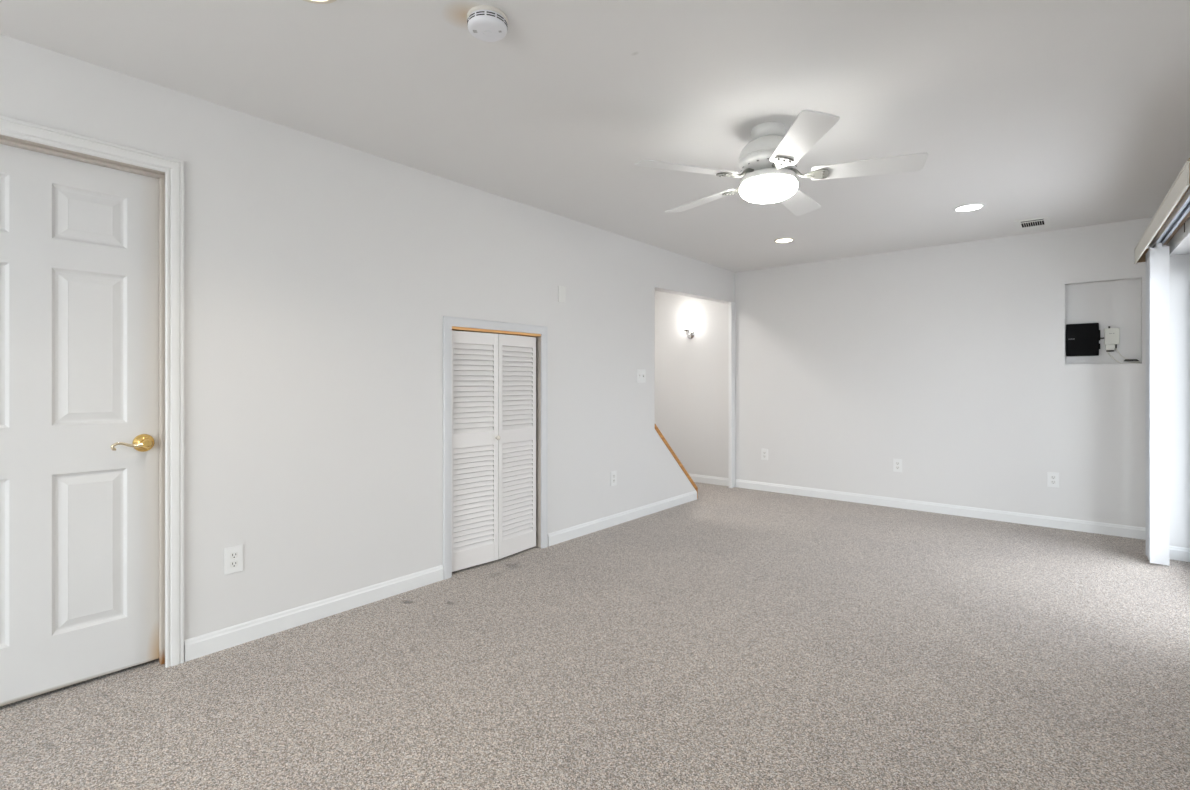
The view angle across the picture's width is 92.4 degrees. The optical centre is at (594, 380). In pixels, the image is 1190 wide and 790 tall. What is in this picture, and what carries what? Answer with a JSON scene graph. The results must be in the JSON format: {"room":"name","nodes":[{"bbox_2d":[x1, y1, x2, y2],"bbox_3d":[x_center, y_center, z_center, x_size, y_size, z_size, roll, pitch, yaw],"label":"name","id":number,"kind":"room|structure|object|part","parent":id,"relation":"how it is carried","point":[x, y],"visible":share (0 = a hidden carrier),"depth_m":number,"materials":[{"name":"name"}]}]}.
{"room":"empty basement room","nodes":[
{"label":"empty basement room","id":0,"kind":"room"},
{"bbox_2d":[0,34,734,639],"bbox_3d":[-1.200,-0.016,3.151,0.115,2.400,8.510,0,0,40],"label":"wall","id":1,"kind":"structure","parent":0,"point":[322,276],"depth_m":2.94,"materials":[{"name":"white paint"}]},
{"bbox_2d":[0,144,158,706],"bbox_3d":[-2.071,0.155,2.099,0.102,2.025,0.784,0,0,40],"label":"door","id":2,"kind":"structure","parent":1,"relation":"in","point":[79,241],"depth_m":2.21,"materials":[{"name":"paint"}]},
{"bbox_3d":[-1.865,0.258,2.285,0.018,0.033,0.113,0,0,40],"label":"lever","id":3,"kind":"part","parent":2,"relation":"part of","materials":[{"name":"gold metal"}]},
{"bbox_2d":[0,116,183,667],"bbox_3d":[-2.067,0.129,2.095,0.132,2.110,0.906,0,0,40],"label":"door frame","id":4,"kind":"structure","parent":1,"relation":"attached to","point":[173,168],"depth_m":2.37,"materials":[{"name":"white wood"}]},
{"bbox_2d":[224,544,242,574],"bbox_3d":[-1.616,0.799,2.555,0.007,0.120,0.074,0,0,40],"label":"wall outlet","id":5,"kind":"object","parent":1,"relation":"attached to","point":[233,556],"visible":1,"depth_m":2.55,"materials":[{"name":"white plastic"}]},
{"bbox_2d":[230,561,237,567],"bbox_3d":[-1.614,0.819,2.554,0.003,0.027,0.031,0,0,40],"label":"socket","id":6,"kind":"object","parent":5,"relation":"attached to","point":[233,564],"depth_m":2.55,"materials":[{"name":"white plastic"}]},
{"bbox_2d":[230,552,237,558],"bbox_3d":[-1.614,0.779,2.554,0.003,0.027,0.031,0,0,40],"label":"socket","id":7,"kind":"object","parent":5,"relation":"attached to","point":[233,555],"depth_m":2.55,"materials":[{"name":"white plastic"}]},
{"bbox_2d":[184,565,442,661],"bbox_3d":[-1.320,1.140,2.907,0.013,0.088,1.291,0,0,40],"label":"baseboard","id":8,"kind":"structure","parent":1,"relation":"attached to","point":[212,642],"depth_m":2.77,"materials":[{"name":"white wood"}]},
{"bbox_2d":[452,331,535,571],"bbox_3d":[-0.639,0.429,3.746,0.089,1.477,0.742,0,0,40],"label":"door","id":9,"kind":"structure","parent":1,"relation":"in","point":[494,375],"depth_m":3.70,"materials":[{"name":"white paint"}]},
{"bbox_2d":[443,316,547,579],"bbox_3d":[-0.666,0.398,3.779,0.132,1.572,0.878,0,0,40],"label":"door frame","id":10,"kind":"structure","parent":1,"relation":"attached to","point":[448,322],"depth_m":3.77,"materials":[{"name":"white paint"}]},
{"bbox_2d":[611,471,616,485],"bbox_3d":[0.154,0.799,4.683,0.007,0.120,0.074,0,0,40],"label":"wall outlet","id":11,"kind":"object","parent":1,"relation":"attached to","point":[613,473],"visible":1,"depth_m":4.68,"materials":[{"name":"white plastic"}]},
{"bbox_2d":[548,491,696,545],"bbox_3d":[0.340,1.140,4.902,0.013,0.088,2.112,0,0,40],"label":"baseboard","id":12,"kind":"structure","parent":1,"relation":"attached to","point":[586,528],"depth_m":4.70,"materials":[{"name":"white wood"}]},
{"bbox_2d":[637,369,645,382],"bbox_3d":[0.408,-0.044,4.981,0.017,0.116,0.128,0,0,40],"label":"light switch","id":13,"kind":"object","parent":1,"relation":"attached to","point":[641,373],"visible":1,"depth_m":4.98,"materials":[{"name":"white plastic"}]},
{"bbox_2d":[655,424,697,498],"bbox_3d":[0.739,0.784,5.482,0.131,0.799,0.769,0,0,40],"label":"trim board","id":14,"kind":"object","parent":1,"relation":"attached to","point":[656,427],"visible":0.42,"depth_m":5.43,"materials":[{"name":"brown wood"}]},
{"bbox_2d":[729,302,734,487],"bbox_3d":[1.525,0.154,6.355,0.036,2.060,0.097,0,0,40],"label":"trim board","id":15,"kind":"object","parent":1,"relation":"attached to","point":[731,304],"visible":1,"depth_m":6.32,"materials":[{"name":"white wood"}]},
{"bbox_2d":[0,482,1189,789],"bbox_3d":[-0.247,1.234,2.345,4.820,0.100,8.770,0,0,40],"label":"floor","id":16,"kind":"structure","parent":0,"point":[726,638],"depth_m":2.26,"materials":[{"name":"carpet"}]},
{"bbox_2d":[0,0,1189,271],"bbox_3d":[-0.247,-1.276,2.345,4.820,0.120,8.770,0,0,40],"label":"ceiling","id":17,"kind":"structure","parent":0,"point":[1074,113],"depth_m":2.37,"materials":[{"name":"paint"}]},
{"bbox_2d":[303,0,335,3],"bbox_3d":[-0.876,-1.212,1.746,0.180,0.007,0.180,0,0,40],"label":"recessed light","id":18,"kind":"object","parent":17,"relation":"in","point":[310,1],"visible":1,"depth_m":1.82,"materials":[{"name":"beige glass"}]},
{"bbox_2d":[467,5,507,41],"bbox_3d":[-0.360,-1.191,1.913,0.136,0.050,0.136,0,0,40],"label":"smoke detector","id":19,"kind":"object","parent":17,"relation":"attached to","point":[487,23],"visible":1,"depth_m":1.88,"materials":[{"name":"white plastic"}]},
{"bbox_2d":[635,110,927,215],"bbox_3d":[0.855,-1.045,2.793,1.307,0.342,1.268,0,0,40],"label":"ceiling fan","id":20,"kind":"object","parent":17,"relation":"hanging from","point":[768,162],"visible":1,"depth_m":2.64,"materials":[{"name":"white wood"}]},
{"bbox_3d":[0.423,-0.978,2.626,0.477,0.035,0.142,0,0,-18],"label":"blade","id":21,"kind":"part","parent":20,"relation":"part of","materials":[{"name":"white wood"}]},
{"bbox_3d":[0.585,-0.978,3.110,0.142,0.035,0.477,0,0,-36],"label":"blade","id":22,"kind":"part","parent":20,"relation":"part of","materials":[{"name":"white wood"}]},
{"bbox_3d":[0.735,-0.989,2.902,0.084,0.062,0.188,0,0,-36],"label":"blade arm","id":23,"kind":"part","parent":20,"relation":"part of","materials":[{"name":"white metal"}]},
{"bbox_3d":[0.666,-0.989,2.705,0.188,0.062,0.084,0,0,-18],"label":"blade arm","id":24,"kind":"part","parent":20,"relation":"part of","materials":[{"name":"white metal"}]},
{"bbox_3d":[0.836,-0.912,2.757,0.271,0.076,0.271,0,0,40],"label":"lamp shade","id":25,"kind":"part","parent":20,"relation":"part of","materials":[{"name":"white glass"}]},
{"bbox_3d":[0.833,-0.989,2.579,0.084,0.062,0.188,0,0,0],"label":"blade arm","id":26,"kind":"part","parent":20,"relation":"part of","materials":[{"name":"white metal"}]},
{"bbox_3d":[1.094,-0.978,3.105,0.142,0.035,0.477,0,0,36],"label":"blade","id":27,"kind":"part","parent":20,"relation":"part of","materials":[{"name":"white wood"}]},
{"bbox_3d":[0.832,-0.978,2.323,0.142,0.035,0.477,0,0,0],"label":"blade","id":28,"kind":"part","parent":20,"relation":"part of","materials":[{"name":"white wood"}]},
{"bbox_3d":[1.004,-0.989,2.699,0.188,0.062,0.084,0,0,18],"label":"blade arm","id":29,"kind":"part","parent":20,"relation":"part of","materials":[{"name":"white metal"}]},
{"bbox_3d":[1.247,-0.978,2.619,0.477,0.035,0.142,0,0,18],"label":"blade","id":30,"kind":"part","parent":20,"relation":"part of","materials":[{"name":"white wood"}]},
{"bbox_2d":[774,238,793,242],"bbox_3d":[1.632,-1.212,4.930,0.166,0.007,0.166,0,0,40],"label":"recessed light","id":31,"kind":"object","parent":17,"relation":"in","point":[780,240],"visible":1,"depth_m":4.93,"materials":[{"name":"beige"}]},
{"bbox_2d":[953,203,985,211],"bbox_3d":[2.620,-1.212,4.000,0.194,0.007,0.194,0,0,40],"label":"recessed light","id":32,"kind":"object","parent":17,"relation":"in","point":[974,206],"visible":1,"depth_m":3.99,"materials":[{"name":"white plastic"}]},
{"bbox_2d":[1014,216,1050,231],"bbox_3d":[3.392,-1.212,4.424,0.210,0.007,0.390,0,0,40],"label":"ceiling vent","id":33,"kind":"object","parent":17,"relation":"in","point":[1041,222],"visible":1,"depth_m":4.41,"materials":[{"name":"white metal"}]},
{"bbox_2d":[655,217,1152,527],"bbox_3d":[2.557,-0.016,5.638,4.720,2.400,0.120,0,0,40],"label":"wall","id":34,"kind":"structure","parent":0,"point":[950,362],"depth_m":5.16,"materials":[{"name":"white paint"}]},
{"bbox_2d":[682,320,694,338],"bbox_3d":[1.083,-0.604,6.688,0.120,0.214,0.152,0,0,40],"label":"wall sconce","id":35,"kind":"object","parent":34,"relation":"attached to","point":[686,324],"visible":1,"depth_m":6.65,"materials":[{"name":"white glass"}]},
{"bbox_3d":[1.072,-0.658,6.676,0.120,0.106,0.120,0,0,40],"label":"lamp shade","id":36,"kind":"part","parent":35,"relation":"part of","materials":[{"name":"white glass"}]},
{"bbox_2d":[688,473,728,485],"bbox_3d":[1.121,1.140,6.746,1.075,0.088,0.013,0,0,40],"label":"baseboard","id":37,"kind":"structure","parent":34,"relation":"attached to","point":[696,478],"depth_m":6.57,"materials":[{"name":"white wood"}]},
{"bbox_2d":[761,449,767,459],"bbox_3d":[1.830,0.793,6.161,0.074,0.120,0.007,0,0,40],"label":"wall outlet","id":38,"kind":"object","parent":34,"relation":"attached to","point":[764,452],"visible":1,"depth_m":6.16,"materials":[{"name":"white plastic"}]},
{"bbox_2d":[893,459,901,471],"bbox_3d":[2.826,0.789,5.332,0.074,0.120,0.007,0,0,40],"label":"wall outlet","id":39,"kind":"object","parent":34,"relation":"attached to","point":[897,463],"visible":1,"depth_m":5.33,"materials":[{"name":"white plastic"}]},
{"bbox_2d":[735,479,1145,539],"bbox_3d":[2.871,1.140,5.291,3.383,0.088,0.013,0,0,40],"label":"baseboard","id":40,"kind":"structure","parent":34,"relation":"attached to","point":[981,513],"depth_m":5.00,"materials":[{"name":"white wood"}]},
{"bbox_2d":[1047,472,1058,487],"bbox_3d":[3.697,0.797,4.607,0.074,0.120,0.007,0,0,40],"label":"wall outlet","id":41,"kind":"object","parent":34,"relation":"attached to","point":[1052,477],"visible":1,"depth_m":4.61,"materials":[{"name":"white plastic"}]},
{"bbox_2d":[1066,323,1099,355],"bbox_3d":[3.884,-0.328,4.546,0.208,0.258,0.042,0,0,40],"label":"router","id":42,"kind":"object","parent":34,"relation":"attached to","point":[1083,339],"visible":1,"depth_m":4.53,"materials":[{"name":"black plastic"}]},
{"bbox_2d":[1104,326,1119,351],"bbox_3d":[4.018,-0.327,4.438,0.088,0.198,0.037,0,0,40],"label":"box","id":43,"kind":"object","parent":34,"relation":"attached to","point":[1111,335],"visible":1,"depth_m":4.43,"materials":[{"name":"white plastic"}]},
{"bbox_2d":[1107,352,1139,363],"bbox_3d":[4.054,-0.180,4.385,0.190,0.099,0.030,0,0,45],"label":"cable","id":44,"kind":"object","parent":43,"relation":"hanging from","point":[1107,352],"visible":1,"depth_m":4.39,"materials":[{"name":"white plastic"}]},
{"bbox_2d":[1162,217,1189,547],"bbox_3d":[1.569,-0.016,0.863,0.191,2.400,8.530,0,0,39],"label":"wall","id":45,"kind":"structure","parent":0,"point":[1179,245],"depth_m":3.77,"materials":[{"name":"white paint"}]},
{"bbox_2d":[1134,158,1189,565],"bbox_3d":[3.150,0.124,3.104,0.161,2.092,2.035,0,0,39],"label":"vertical blind","id":46,"kind":"object","parent":45,"relation":"attached to","point":[1174,211],"visible":1,"depth_m":3.65,"materials":[{"name":"white plastic"}]},
{"bbox_2d":[1169,546,1189,561],"bbox_3d":[3.858,1.140,3.767,0.102,0.088,0.013,0,0,40],"label":"baseboard","id":47,"kind":"structure","parent":45,"relation":"attached to","point":[1175,553],"depth_m":3.76,"materials":[{"name":"white wood"}]}
]}

